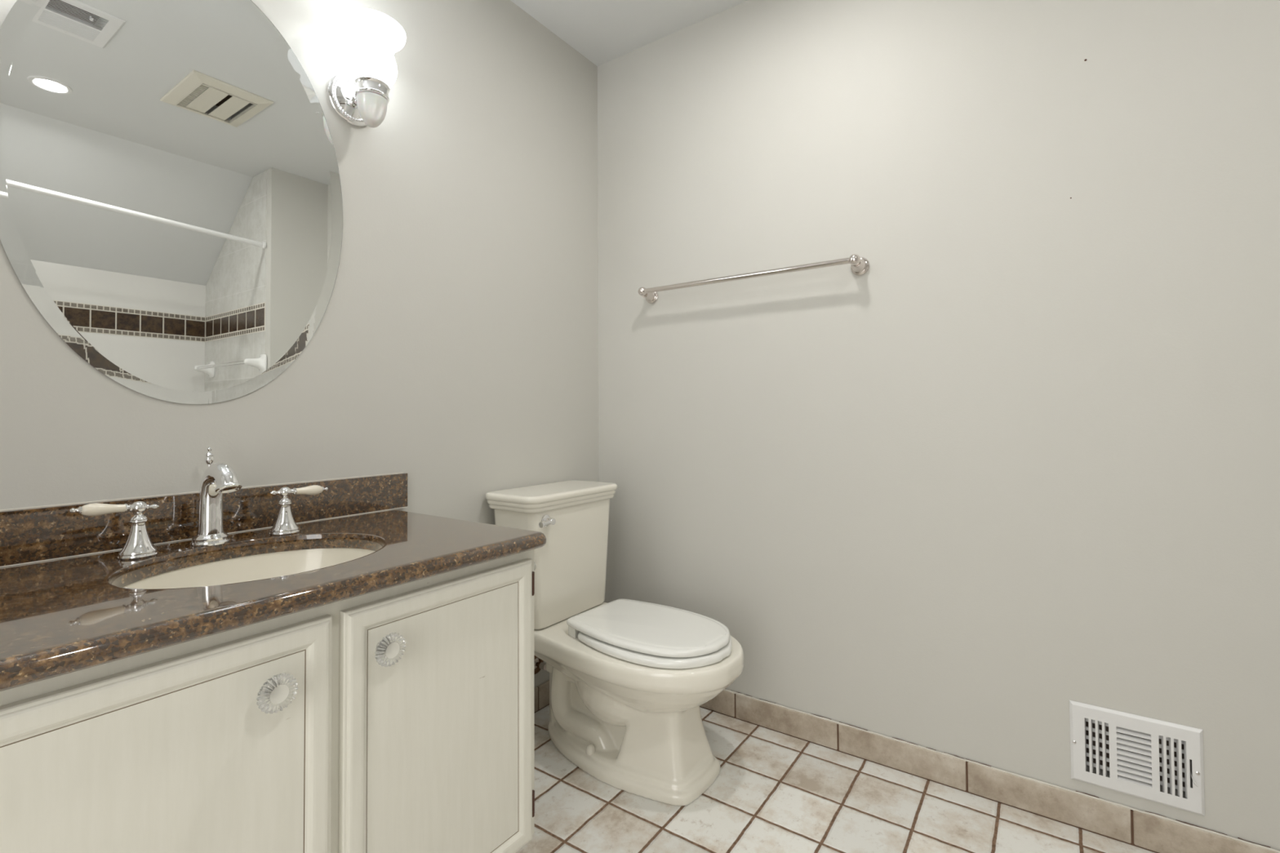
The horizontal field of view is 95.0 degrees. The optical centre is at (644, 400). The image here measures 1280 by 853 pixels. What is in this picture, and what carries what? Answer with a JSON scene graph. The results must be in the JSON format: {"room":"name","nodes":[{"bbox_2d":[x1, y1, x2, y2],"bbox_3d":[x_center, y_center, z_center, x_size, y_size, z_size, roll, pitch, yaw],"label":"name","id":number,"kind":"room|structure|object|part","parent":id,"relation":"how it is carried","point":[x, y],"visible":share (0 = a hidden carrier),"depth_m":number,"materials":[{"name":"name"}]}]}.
{"room":"bathroom","nodes":[
{"label":"bathroom","id":0,"kind":"room"},
{"bbox_2d":[0,0,599,688],"bbox_3d":[-0.939,-0.179,1.355,0.100,2.490,2.700,-1,-2,35],"label":"wall","id":1,"kind":"structure","parent":0,"point":[454,348],"depth_m":1.70,"materials":[{"name":"paint"}]},
{"bbox_2d":[0,0,342,404],"bbox_3d":[-0.952,-0.466,1.251,0.004,0.948,0.622,-1,-2,35],"label":"oval mirror","id":2,"kind":"object","parent":1,"relation":"attached to","point":[171,203],"visible":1,"depth_m":1.21,"materials":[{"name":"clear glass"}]},
{"bbox_2d":[0,472,407,566],"bbox_3d":[-0.933,0.241,1.246,0.019,0.094,0.940,-1,-2,35],"label":"backsplash","id":3,"kind":"structure","parent":1,"relation":"attached to","point":[51,532],"depth_m":1.19,"materials":[{"name":"brown stone"}]},
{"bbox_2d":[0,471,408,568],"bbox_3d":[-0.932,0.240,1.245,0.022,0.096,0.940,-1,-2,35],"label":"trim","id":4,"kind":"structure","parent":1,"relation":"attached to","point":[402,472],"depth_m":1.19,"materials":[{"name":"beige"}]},
{"bbox_2d":[327,7,406,128],"bbox_3d":[-0.695,-0.812,1.483,0.178,0.250,0.157,-1,-2,35],"label":"wall sconce","id":5,"kind":"object","parent":1,"relation":"attached to","point":[360,98],"visible":1,"depth_m":1.45,"materials":[{"name":"white glass"}]},
{"bbox_3d":[-0.755,-0.782,1.524,0.005,0.111,0.111,-1,-2,35],"label":"rope trim","id":6,"kind":"part","parent":5,"relation":"part of","materials":[{"name":"silver metal"}]},
{"bbox_3d":[-0.733,-0.774,1.509,0.049,0.033,0.033,-1,-2,35],"label":"arm","id":7,"kind":"part","parent":5,"relation":"part of","materials":[{"name":"silver metal"}]},
{"bbox_3d":[-0.686,-0.865,1.478,0.157,0.144,0.157,-1,-2,35],"label":"lamp shade","id":8,"kind":"part","parent":5,"relation":"part of","materials":[{"name":"white glass"}]},
{"bbox_2d":[533,655,546,674],"bbox_3d":[-0.360,0.913,2.024,0.052,0.072,0.072,-1,-2,35],"label":"supply valve","id":9,"kind":"object","parent":1,"relation":"attached to","point":[539,664],"visible":0.56,"depth_m":2.03,"materials":[{"name":"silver metal"}]},
{"bbox_2d":[533,680,549,713],"bbox_3d":[-0.432,1.035,1.954,0.010,0.084,0.899,-1,-2,35],"label":"baseboard","id":10,"kind":"structure","parent":1,"relation":"attached to","point":[541,692],"depth_m":2.05,"materials":[{"name":"tile"}]},
{"bbox_2d":[510,0,746,66],"bbox_3d":[0.321,-1.165,0.500,3.180,0.672,2.700,-1,-2,35],"label":"ceiling","id":11,"kind":"structure","parent":0,"point":[602,31],"depth_m":2.10,"materials":[{"name":"paint"}]},
{"bbox_2d":[515,704,1155,852],"bbox_3d":[0.196,1.083,0.180,3.260,0.100,3.300,-1,-2,35],"label":"floor","id":12,"kind":"structure","parent":0,"point":[772,792],"depth_m":1.51,"materials":[{"name":"tile"}]},
{"bbox_2d":[0,549,536,852],"bbox_3d":[-0.690,0.687,1.070,0.583,0.741,0.912,-1,-2,35],"label":"vanity cabinet","id":13,"kind":"object","parent":12,"relation":"on","point":[399,718],"visible":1,"depth_m":0.88,"materials":[{"name":"beige paint"}]},
{"bbox_3d":[-0.605,0.633,0.749,0.020,0.598,0.400,-1,-2,35],"label":"door","id":14,"kind":"part","parent":13,"relation":"part of","materials":[{"name":"beige paint"}]},
{"bbox_2d":[0,509,546,691],"bbox_3d":[-0.705,0.299,1.070,0.590,0.032,0.911,-1,-2,35],"label":"countertop","id":15,"kind":"structure","parent":13,"relation":"on","point":[58,617],"depth_m":0.89,"materials":[{"name":"brown stone"}]},
{"bbox_2d":[69,501,159,559],"bbox_3d":[-0.943,0.231,1.046,0.058,0.104,0.122,-1,-2,35],"label":"tap","id":16,"kind":"object","parent":15,"relation":"on","point":[139,544],"visible":1,"depth_m":1.06,"materials":[{"name":"silver metal"}]},
{"bbox_3d":[-0.953,0.190,1.032,0.022,0.022,0.059,-1,-2,35],"label":"lever","id":17,"kind":"part","parent":16,"relation":"part of","materials":[{"name":"beige ceramic"}]},
{"bbox_3d":[-0.925,0.244,1.072,0.058,0.079,0.058,-1,-2,35],"label":"post","id":18,"kind":"part","parent":16,"relation":"part of","materials":[{"name":"silver metal"}]},
{"bbox_2d":[190,446,242,546],"bbox_3d":[-0.849,0.192,1.164,0.153,0.196,0.065,-1,-2,35],"label":"faucet spout","id":19,"kind":"object","parent":15,"relation":"on","point":[219,478],"visible":1,"depth_m":1.16,"materials":[{"name":"silver metal"}]},
{"bbox_3d":[-0.900,0.194,1.211,0.017,0.196,0.017,-1,-2,35],"label":"lift rod","id":20,"kind":"part","parent":19,"relation":"part of","materials":[{"name":"silver metal"}]},
{"bbox_3d":[-0.840,0.196,1.157,0.123,0.147,0.043,-1,-2,35],"label":"spout","id":21,"kind":"part","parent":19,"relation":"part of","materials":[{"name":"silver metal"}]},
{"bbox_2d":[123,547,375,589],"bbox_3d":[-0.695,0.396,1.068,0.392,0.160,0.465,-1,-2,35],"label":"sink basin","id":22,"kind":"object","parent":15,"relation":"in","point":[271,565],"visible":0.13,"depth_m":1.21,"materials":[{"name":"white ceramic"}]},
{"bbox_2d":[269,484,328,535],"bbox_3d":[-0.765,0.238,1.302,0.058,0.100,0.122,-1,-2,35],"label":"tap","id":23,"kind":"object","parent":15,"relation":"on","point":[285,523],"visible":1,"depth_m":1.27,"materials":[{"name":"silver metal"}]},
{"bbox_3d":[-0.783,0.248,1.276,0.058,0.079,0.058,-1,-2,35],"label":"post","id":24,"kind":"part","parent":23,"relation":"part of","materials":[{"name":"silver metal"}]},
{"bbox_3d":[-0.755,0.202,1.318,0.022,0.022,0.059,-1,-2,35],"label":"lever","id":25,"kind":"part","parent":23,"relation":"part of","materials":[{"name":"beige ceramic"}]},
{"bbox_3d":[-0.526,0.413,0.833,0.036,0.053,0.053,-1,-2,35],"label":"knob","id":26,"kind":"part","parent":13,"relation":"part of","materials":[{"name":"clear glass"}]},
{"bbox_3d":[-0.428,0.411,0.975,0.036,0.053,0.053,-1,-2,35],"label":"knob","id":27,"kind":"part","parent":13,"relation":"part of","materials":[{"name":"clear glass"}]},
{"bbox_3d":[-0.363,0.639,1.098,0.020,0.598,0.412,-1,-2,35],"label":"door","id":28,"kind":"part","parent":13,"relation":"part of","materials":[{"name":"beige paint"}]},
{"bbox_2d":[485,480,743,806],"bbox_3d":[-0.071,0.678,1.797,0.782,0.785,0.442,-1,-2,35],"label":"toilet","id":29,"kind":"object","parent":12,"relation":"on","point":[629,680],"visible":0.97,"depth_m":1.68,"materials":[{"name":"white ceramic"}]},
{"bbox_3d":[-0.296,0.365,1.764,0.043,0.037,0.072,-1,-2,35],"label":"flush lever","id":30,"kind":"part","parent":29,"relation":"part of","materials":[{"name":"silver metal"}]},
{"bbox_3d":[-0.300,0.316,1.962,0.232,0.051,0.442,-1,-2,35],"label":"tank lid","id":31,"kind":"part","parent":29,"relation":"part of","materials":[{"name":"white ceramic"}]},
{"bbox_3d":[-0.300,0.518,1.959,0.192,0.368,0.389,-1,-2,35],"label":"tank","id":32,"kind":"part","parent":29,"relation":"part of","materials":[{"name":"white ceramic"}]},
{"bbox_3d":[-0.053,0.884,1.771,0.729,0.372,0.414,-1,-2,35],"label":"bowl","id":33,"kind":"part","parent":29,"relation":"part of","materials":[{"name":"white ceramic"}]},
{"bbox_3d":[0.021,0.674,1.721,0.479,0.046,0.331,-1,-2,35],"label":"seat lid","id":34,"kind":"part","parent":29,"relation":"part of","materials":[{"name":"white plastic"}]},
{"bbox_3d":[0.050,0.684,1.696,0.420,0.022,0.350,-1,-2,35],"label":"seat","id":35,"kind":"part","parent":29,"relation":"part of","materials":[{"name":"white plastic"}]},
{"bbox_2d":[597,0,1279,851],"bbox_3d":[0.718,-0.179,1.789,2.131,2.490,0.100,-1,-2,35],"label":"wall","id":36,"kind":"structure","parent":0,"point":[966,487],"depth_m":1.61,"materials":[{"name":"paint"}]},
{"bbox_2d":[638,253,869,303],"bbox_3d":[0.317,-0.400,1.960,0.815,0.055,0.080,-1,-2,35],"label":"towel bar","id":37,"kind":"object","parent":36,"relation":"attached to","point":[860,266],"visible":1,"depth_m":1.88,"materials":[{"name":"silver metal"}]},
{"bbox_3d":[0.012,-0.393,2.188,0.055,0.055,0.052,-1,-2,35],"label":"post","id":38,"kind":"part","parent":37,"relation":"part of","materials":[{"name":"silver metal"}]},
{"bbox_3d":[0.304,-0.408,1.942,0.744,0.018,0.018,-1,-2,35],"label":"rail","id":39,"kind":"part","parent":37,"relation":"part of","materials":[{"name":"silver metal"}]},
{"bbox_3d":[0.637,-0.406,1.756,0.055,0.055,0.052,-1,-2,35],"label":"post","id":40,"kind":"part","parent":37,"relation":"part of","materials":[{"name":"silver metal"}]},
{"bbox_2d":[699,688,1279,852],"bbox_3d":[0.698,1.023,1.713,2.119,0.084,0.010,-1,-2,35],"label":"baseboard","id":41,"kind":"structure","parent":36,"relation":"attached to","point":[1150,833],"depth_m":1.55,"materials":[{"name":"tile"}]},
{"bbox_2d":[1069,700,1204,816],"bbox_3d":[1.180,0.846,1.421,0.246,0.194,0.094,-1,-2,35],"label":"air vent","id":42,"kind":"object","parent":36,"relation":"in","point":[1157,753],"visible":0.99,"depth_m":1.39,"materials":[{"name":"white metal"}]}
]}

